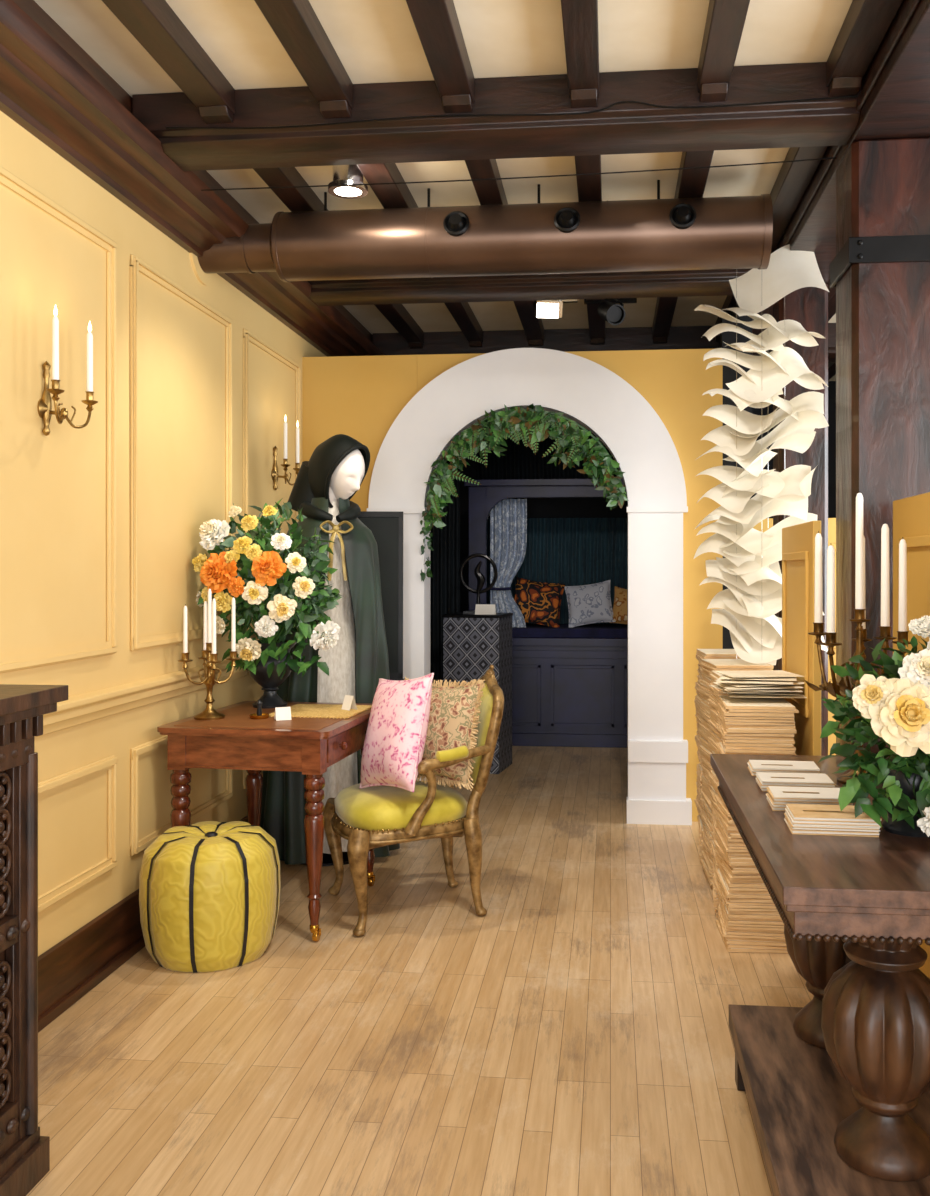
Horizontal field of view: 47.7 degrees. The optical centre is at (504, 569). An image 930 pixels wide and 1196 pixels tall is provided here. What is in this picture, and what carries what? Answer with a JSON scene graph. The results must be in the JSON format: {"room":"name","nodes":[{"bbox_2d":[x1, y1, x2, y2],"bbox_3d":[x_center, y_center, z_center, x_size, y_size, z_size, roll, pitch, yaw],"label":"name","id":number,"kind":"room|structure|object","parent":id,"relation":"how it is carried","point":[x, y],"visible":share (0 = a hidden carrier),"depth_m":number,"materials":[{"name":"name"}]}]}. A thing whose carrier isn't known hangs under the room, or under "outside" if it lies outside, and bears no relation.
{"room":"shop","nodes":[
{"label":"shop","id":0,"kind":"room"},
{"bbox_2d":[0,111,326,955],"bbox_3d":[-1.506,-0.115,3.317,0.120,3.030,12.300,0,0,6],"label":"wall","id":1,"kind":"structure","parent":0,"point":[53,487],"depth_m":3.68,"materials":[{"name":"yellow paint"}]},
{"bbox_2d":[37,304,97,435],"bbox_3d":[-1.387,-0.612,3.285,0.129,0.383,0.262,0,0,6],"label":"wall sconce","id":2,"kind":"object","parent":1,"relation":"attached to","point":[44,407],"visible":1,"depth_m":3.28,"materials":[{"name":"gold metal"}]},
{"bbox_2d":[38,816,247,1032],"bbox_3d":[-1.593,1.302,1.617,0.053,0.202,8.900,0,0,6],"label":"baseboard","id":3,"kind":"structure","parent":1,"relation":"attached to","point":[70,969],"depth_m":3.50,"materials":[{"name":"brown wood"}]},
{"bbox_2d":[0,166,300,912],"bbox_3d":[-1.594,-0.055,1.617,0.045,2.230,8.900,0,0,6],"label":"trim","id":4,"kind":"structure","parent":1,"relation":"attached to","point":[79,709],"depth_m":3.88,"materials":[{"name":"yellow paint"}]},
{"bbox_2d":[0,0,383,356],"bbox_3d":[-1.330,-1.484,3.299,0.235,0.288,12.300,0,0,6],"label":"trim","id":5,"kind":"structure","parent":1,"relation":"attached to","point":[50,86],"depth_m":3.53,"materials":[{"name":"brown wood"}]},
{"bbox_2d":[271,415,299,489],"bbox_3d":[-1.162,-0.612,5.534,0.129,0.383,0.262,0,0,6],"label":"wall sconce","id":6,"kind":"object","parent":1,"relation":"attached to","point":[274,473],"visible":0.91,"depth_m":5.53,"materials":[{"name":"gold metal"}]},
{"bbox_2d":[328,165,367,198],"bbox_3d":[-0.620,-1.553,4.143,0.156,0.138,0.156,0,0,6],"label":"spotlight","id":7,"kind":"object","parent":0,"point":[342,174],"depth_m":4.10,"materials":[{"name":"metal"}]},
{"bbox_2d":[26,746,813,1195],"bbox_3d":[0.727,1.440,3.093,4.570,0.080,12.500,0,0,6],"label":"floor","id":8,"kind":"structure","parent":0,"point":[571,1036],"depth_m":3.17,"materials":[{"name":"brown wood"}]},
{"bbox_2d":[0,684,67,1195],"bbox_3d":[-1.323,0.835,1.866,0.475,1.130,1.250,0,0,6],"label":"base cabinet","id":9,"kind":"object","parent":8,"relation":"on","point":[24,1154],"visible":1,"depth_m":2.37,"materials":[{"name":"brown wood"}]},
{"bbox_2d":[139,821,280,972],"bbox_3d":[-1.076,1.176,3.847,0.494,0.445,0.494,0,0,6],"label":"pouf","id":10,"kind":"object","parent":8,"relation":"on","point":[209,891],"visible":1,"depth_m":3.66,"materials":[{"name":"fabric"}]},
{"bbox_2d":[157,701,374,941],"bbox_3d":[-0.925,0.999,4.349,0.690,0.802,0.830,0,0,10],"label":"table","id":11,"kind":"object","parent":8,"relation":"on","point":[309,746],"visible":0.7,"depth_m":3.99,"materials":[{"name":"brown wood"}]},
{"bbox_2d":[178,587,240,719],"bbox_3d":[-1.193,0.334,4.240,0.194,0.529,0.194,0,0,19],"label":"candelabra","id":12,"kind":"object","parent":11,"relation":"on","point":[209,655],"visible":1,"depth_m":4.23,"materials":[{"name":"gold metal"}]},
{"bbox_2d":[249,701,269,718],"bbox_3d":[-0.992,0.563,4.240,0.080,0.070,0.080,0,0,6],"label":"stamp","id":13,"kind":"object","parent":11,"relation":"on","point":[259,715],"visible":1,"depth_m":4.23,"materials":[{"name":"gold metal"}]},
{"bbox_2d":[192,498,341,708],"bbox_3d":[-1.037,0.139,4.579,0.672,0.918,0.665,0,0,6],"label":"flower arrangement","id":14,"kind":"object","parent":11,"relation":"on","point":[269,661],"visible":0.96,"depth_m":4.43,"materials":[{"name":"green plant"}]},
{"bbox_2d":[274,707,290,720],"bbox_3d":[-0.886,0.572,4.189,0.060,0.050,0.040,0,0,-23],"label":"place card","id":15,"kind":"object","parent":11,"relation":"on","point":[281,713],"visible":1,"depth_m":4.18,"materials":[{"name":"paper"}]},
{"bbox_2d":[269,704,371,718],"bbox_3d":[-0.777,0.595,4.431,0.352,0.006,0.380,0,0,10],"label":"placemat","id":16,"kind":"object","parent":11,"relation":"on","point":[298,710],"visible":0.72,"depth_m":4.39,"materials":[{"name":"beige fabric"}]},
{"bbox_2d":[342,695,356,710],"bbox_3d":[-0.659,0.561,4.448,0.040,0.060,0.060,0,0,-44],"label":"place card","id":17,"kind":"object","parent":16,"relation":"on","point":[349,703],"visible":1,"depth_m":4.44,"materials":[{"name":"paper"}]},
{"bbox_2d":[260,434,399,865],"bbox_3d":[-0.858,0.372,5.168,0.676,2.057,0.597,0,0,6],"label":"mannequin","id":18,"kind":"object","parent":8,"relation":"on","point":[324,486],"visible":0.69,"depth_m":5.03},
{"bbox_2d":[357,511,404,680],"bbox_3d":[-0.668,0.542,5.670,0.350,1.718,0.463,0,0,6],"label":"panel","id":19,"kind":"object","parent":8,"relation":"on","point":[386,527],"visible":0.41,"depth_m":5.65,"materials":[{"name":"black metal"}]},
{"bbox_2d":[323,665,503,936],"bbox_3d":[-0.370,0.901,4.370,0.688,0.997,0.650,0,0,-19],"label":"armchair","id":20,"kind":"object","parent":8,"relation":"on","point":[372,817],"visible":0.8,"depth_m":4.20,"materials":[{"name":"fabric"}]},
{"bbox_2d":[359,673,433,791],"bbox_3d":[-0.440,0.655,4.240,0.202,0.502,0.487,0,0,-35],"label":"cushion","id":21,"kind":"object","parent":20,"relation":"on","point":[395,738],"visible":1,"depth_m":4.13,"materials":[{"name":"pink fabric"}]},
{"bbox_2d":[405,677,484,790],"bbox_3d":[-0.284,0.673,4.368,0.488,0.458,0.174,0,0,37],"label":"cushion","id":22,"kind":"object","parent":20,"relation":"on","point":[453,709],"visible":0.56,"depth_m":4.26,"materials":[{"name":"beige fabric"}]},
{"bbox_2d":[442,612,512,773],"bbox_3d":[-0.189,0.855,7.436,0.410,1.090,0.410,0,0,14],"label":"plinth","id":23,"kind":"object","parent":8,"relation":"on","point":[472,643],"visible":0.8,"depth_m":7.26,"materials":[{"name":"tile"}]},
{"bbox_2d":[459,553,497,613],"bbox_3d":[-0.189,0.096,7.436,0.276,0.428,0.120,0,0,6],"label":"ring sculpture","id":24,"kind":"object","parent":23,"relation":"on","point":[480,577],"visible":0.94,"depth_m":7.42,"materials":[{"name":"black metal"}]},
{"bbox_2d":[475,604,495,614],"bbox_3d":[-0.137,0.275,7.315,0.140,0.070,0.050,0,0,14],"label":"sign card","id":25,"kind":"object","parent":23,"relation":"on","point":[480,609],"visible":1,"depth_m":7.31,"materials":[{"name":"paper"}]},
{"bbox_2d":[367,348,691,824],"bbox_3d":[0.121,0.077,5.968,1.840,2.645,0.240,0,0,6],"label":"arch surround","id":26,"kind":"object","parent":8,"relation":"on","point":[587,393],"visible":0.73,"depth_m":5.83,"materials":[{"name":"white paint"}]},
{"bbox_2d":[420,404,628,581],"bbox_3d":[0.100,-0.431,5.837,1.172,0.995,0.360,0,0,6],"label":"garland","id":27,"kind":"object","parent":26,"relation":"attached to","point":[515,420],"depth_m":5.84},
{"bbox_2d":[464,479,627,747],"bbox_3d":[0.643,0.340,8.705,1.862,2.120,0.852,0,0,6],"label":"built-in cabinet","id":28,"kind":"object","parent":8,"relation":"on","point":[570,684],"visible":0.45,"depth_m":8.34,"materials":[{"name":"blue wood"}]},
{"bbox_2d":[490,499,526,627],"bbox_3d":[0.022,-0.055,8.498,0.313,1.040,0.080,0,0,6],"label":"curtain","id":29,"kind":"object","parent":28,"relation":"hanging from","point":[508,518],"visible":0.94,"depth_m":8.51,"materials":[{"name":"blue fabric"}]},
{"bbox_2d":[514,577,564,626],"bbox_3d":[0.268,0.270,8.676,0.458,0.427,0.185,0,0,6],"label":"cushion","id":30,"kind":"object","parent":28,"relation":"on","point":[538,602],"visible":0.93,"depth_m":8.63,"materials":[{"name":"orange fabric"}]},
{"bbox_2d":[487,518,627,623],"bbox_3d":[0.693,0.007,9.056,1.730,0.915,0.035,0,0,6],"label":"curtain","id":31,"kind":"object","parent":28,"relation":"hanging from","point":[567,551],"visible":0.29,"depth_m":9.07,"materials":[{"name":"teal fabric"}]},
{"bbox_2d":[564,580,614,626],"bbox_3d":[0.696,0.280,8.635,0.425,0.396,0.178,0,0,6],"label":"cushion","id":32,"kind":"object","parent":28,"relation":"on","point":[587,604],"visible":1,"depth_m":8.58,"materials":[{"name":"grey fabric"}]},
{"bbox_2d":[609,586,627,623],"bbox_3d":[1.044,0.310,8.598,0.376,0.353,0.169,0,0,6],"label":"cushion","id":33,"kind":"object","parent":28,"relation":"on","point":[620,608],"visible":0.48,"depth_m":8.55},
{"bbox_2d":[694,649,806,952],"bbox_3d":[1.022,0.897,4.554,0.351,1.003,1.480,0,0,6],"label":"paper stack","id":34,"kind":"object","parent":8,"relation":"on","point":[741,706],"depth_m":3.91,"materials":[{"name":"beige paper"}]},
{"bbox_2d":[753,518,835,754],"bbox_3d":[1.825,0.550,6.072,0.780,1.700,0.072,0,0,6],"label":"screen panel","id":35,"kind":"object","parent":8,"relation":"on","point":[764,525],"visible":0.02,"depth_m":6.04,"materials":[{"name":"yellow paint"}]},
{"bbox_2d":[773,284,827,755],"bbox_3d":[1.501,-0.014,5.342,0.240,2.828,0.230,0,0,6],"label":"timber post","id":36,"kind":"object","parent":8,"relation":"on","point":[808,306],"visible":0.22,"depth_m":5.22,"materials":[{"name":"brown wood"}]},
{"bbox_2d":[782,521,820,755],"bbox_3d":[1.167,0.610,4.174,0.042,1.580,0.700,0,0,6],"label":"screen panel","id":37,"kind":"object","parent":8,"relation":"on","point":[799,649],"visible":0.44,"depth_m":4.04,"materials":[{"name":"yellow paint"}]},
{"bbox_2d":[710,754,929,1195],"bbox_3d":[0.884,1.000,2.680,0.575,0.800,1.450,0,0,6],"label":"table","id":38,"kind":"object","parent":8,"relation":"on","point":[836,1085],"visible":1,"depth_m":2.12,"materials":[{"name":"brown wood"}]},
{"bbox_2d":[747,760,881,836],"bbox_3d":[0.787,0.579,2.776,0.208,0.042,0.822,0,0,6],"label":"stacked books","id":39,"kind":"object","parent":38,"relation":"on","point":[808,798],"visible":0.91,"depth_m":2.61,"materials":[{"name":"paper"}]},
{"bbox_2d":[805,491,909,784],"bbox_3d":[1.010,0.188,2.965,0.295,0.824,0.288,0,0,6],"label":"candelabra","id":40,"kind":"object","parent":38,"relation":"on","point":[832,688],"visible":0.59,"depth_m":2.95,"materials":[{"name":"white wax"}]},
{"bbox_2d":[818,615,929,836],"bbox_3d":[0.918,0.351,2.382,0.426,0.499,0.484,0,0,36],"label":"centrepiece","id":41,"kind":"object","parent":38,"relation":"on","point":[893,707],"visible":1,"depth_m":2.31,"materials":[{"name":"green plant"}]},
{"bbox_2d":[836,137,929,756],"bbox_3d":[1.347,-0.014,3.604,0.360,2.828,0.280,0,0,6],"label":"timber post","id":42,"kind":"object","parent":8,"relation":"on","point":[883,185],"visible":0.49,"depth_m":3.48,"materials":[{"name":"brown wood"}]},
{"bbox_2d":[829,235,929,287],"bbox_3d":[1.346,-1.058,3.602,0.394,0.085,0.324,0,0,6],"label":"strap","id":43,"kind":"object","parent":42,"relation":"attached to","point":[905,248],"visible":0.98,"depth_m":3.46,"materials":[{"name":"black metal"}]},
{"bbox_2d":[893,492,929,978],"bbox_3d":[1.183,0.588,2.535,0.042,1.625,1.780,0,0,6],"label":"screen panel","id":44,"kind":"object","parent":8,"relation":"on","point":[911,515],"visible":0.14,"depth_m":3.16,"materials":[{"name":"yellow paint"}]},
{"bbox_2d":[34,0,852,380],"bbox_3d":[0.727,-1.670,3.093,4.570,0.080,12.500,0,0,6],"label":"ceiling","id":45,"kind":"structure","parent":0,"point":[375,41],"depth_m":3.35,"materials":[{"name":"beige paint"}]},
{"bbox_2d":[102,0,902,379],"bbox_3d":[0.723,-1.572,3.093,3.571,0.114,12.298,0,0,6],"label":"ceiling joists","id":46,"kind":"object","parent":45,"relation":"attached to","point":[154,24],"depth_m":3.31,"materials":[{"name":"brown wood"}]},
{"bbox_2d":[430,445,459,685],"bbox_3d":[-0.634,-0.035,8.305,0.560,2.830,0.058,0,0,6],"label":"curtain","id":47,"kind":"object","parent":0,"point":[445,542],"visible":0.14,"depth_m":8.29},
{"bbox_2d":[132,62,861,361],"bbox_3d":[0.826,-1.522,3.420,4.220,0.214,7.770,0,0,6],"label":"ceiling beams","id":48,"kind":"structure","parent":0,"point":[622,128],"depth_m":3.55,"materials":[{"name":"brown wood"}]},
{"bbox_2d":[189,180,772,284],"bbox_3d":[-0.120,-1.435,4.439,2.415,0.380,0.331,0,0,6],"label":"ventilation duct","id":49,"kind":"object","parent":48,"relation":"attached to","point":[736,232],"visible":0.92,"depth_m":4.33,"materials":[{"name":"brown metal"},{"name":"black metal"}]},
{"bbox_2d":[166,95,856,190],"bbox_3d":[0.000,-1.460,3.603,2.280,0.127,0.316,0,0,6],"label":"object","id":50,"kind":"structure","parent":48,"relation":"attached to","point":[851,96],"depth_m":3.51,"materials":[{"name":"brown wood"}]},
{"bbox_2d":[584,298,636,324],"bbox_3d":[0.596,-1.500,5.944,0.300,0.249,0.184,0,0,6],"label":"track spotlight","id":51,"kind":"object","parent":48,"relation":"attached to","point":[609,310],"visible":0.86,"depth_m":5.92,"materials":[{"name":"black metal"}]},
{"bbox_2d":[694,245,828,664],"bbox_3d":[1.149,-0.598,4.725,0.594,2.044,0.462,0,0,6],"label":"sculpture","id":52,"kind":"object","parent":48,"relation":"hanging from","point":[752,600],"visible":0.9,"depth_m":4.70,"materials":[{"name":"white paper"}]},
{"bbox_2d":[752,0,929,355],"bbox_3d":[1.282,-1.529,3.037,0.375,0.198,12.300,0,0,6],"label":"beam","id":53,"kind":"structure","parent":48,"relation":"attached to","point":[893,102],"depth_m":3.31,"materials":[{"name":"brown wood"}]},
{"bbox_2d":[302,349,722,821],"bbox_3d":[0.026,0.085,6.016,2.390,2.630,0.142,0,0,6],"label":"wall","id":54,"kind":"structure","parent":0,"point":[360,398],"depth_m":5.86,"materials":[{"name":"yellow paint"}]},
{"bbox_2d":[534,299,577,317],"bbox_3d":[0.291,-1.535,6.095,0.258,0.169,0.181,0,0,6],"label":"floodlight","id":55,"kind":"object","parent":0,"point":[542,308],"depth_m":6.04,"materials":[{"name":"white metal"}]},
{"bbox_2d":[460,381,835,624],"bbox_3d":[1.346,-0.115,9.262,4.370,3.030,0.100,0,0,6],"label":"wall","id":56,"kind":"structure","parent":0,"point":[587,507],"depth_m":9.29,"materials":[{"name":"black paint"}]},
{"bbox_2d":[719,303,751,648],"bbox_3d":[1.467,-0.070,7.511,0.180,2.940,3.360,0,0,6],"label":"wall","id":57,"kind":"structure","parent":0,"point":[729,337],"depth_m":5.85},
{"bbox_2d":[477,416,622,479],"bbox_3d":[0.684,-1.095,9.218,1.880,0.710,0.038,0,0,6],"label":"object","id":58,"kind":"structure","parent":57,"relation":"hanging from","point":[518,461],"depth_m":9.27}
]}

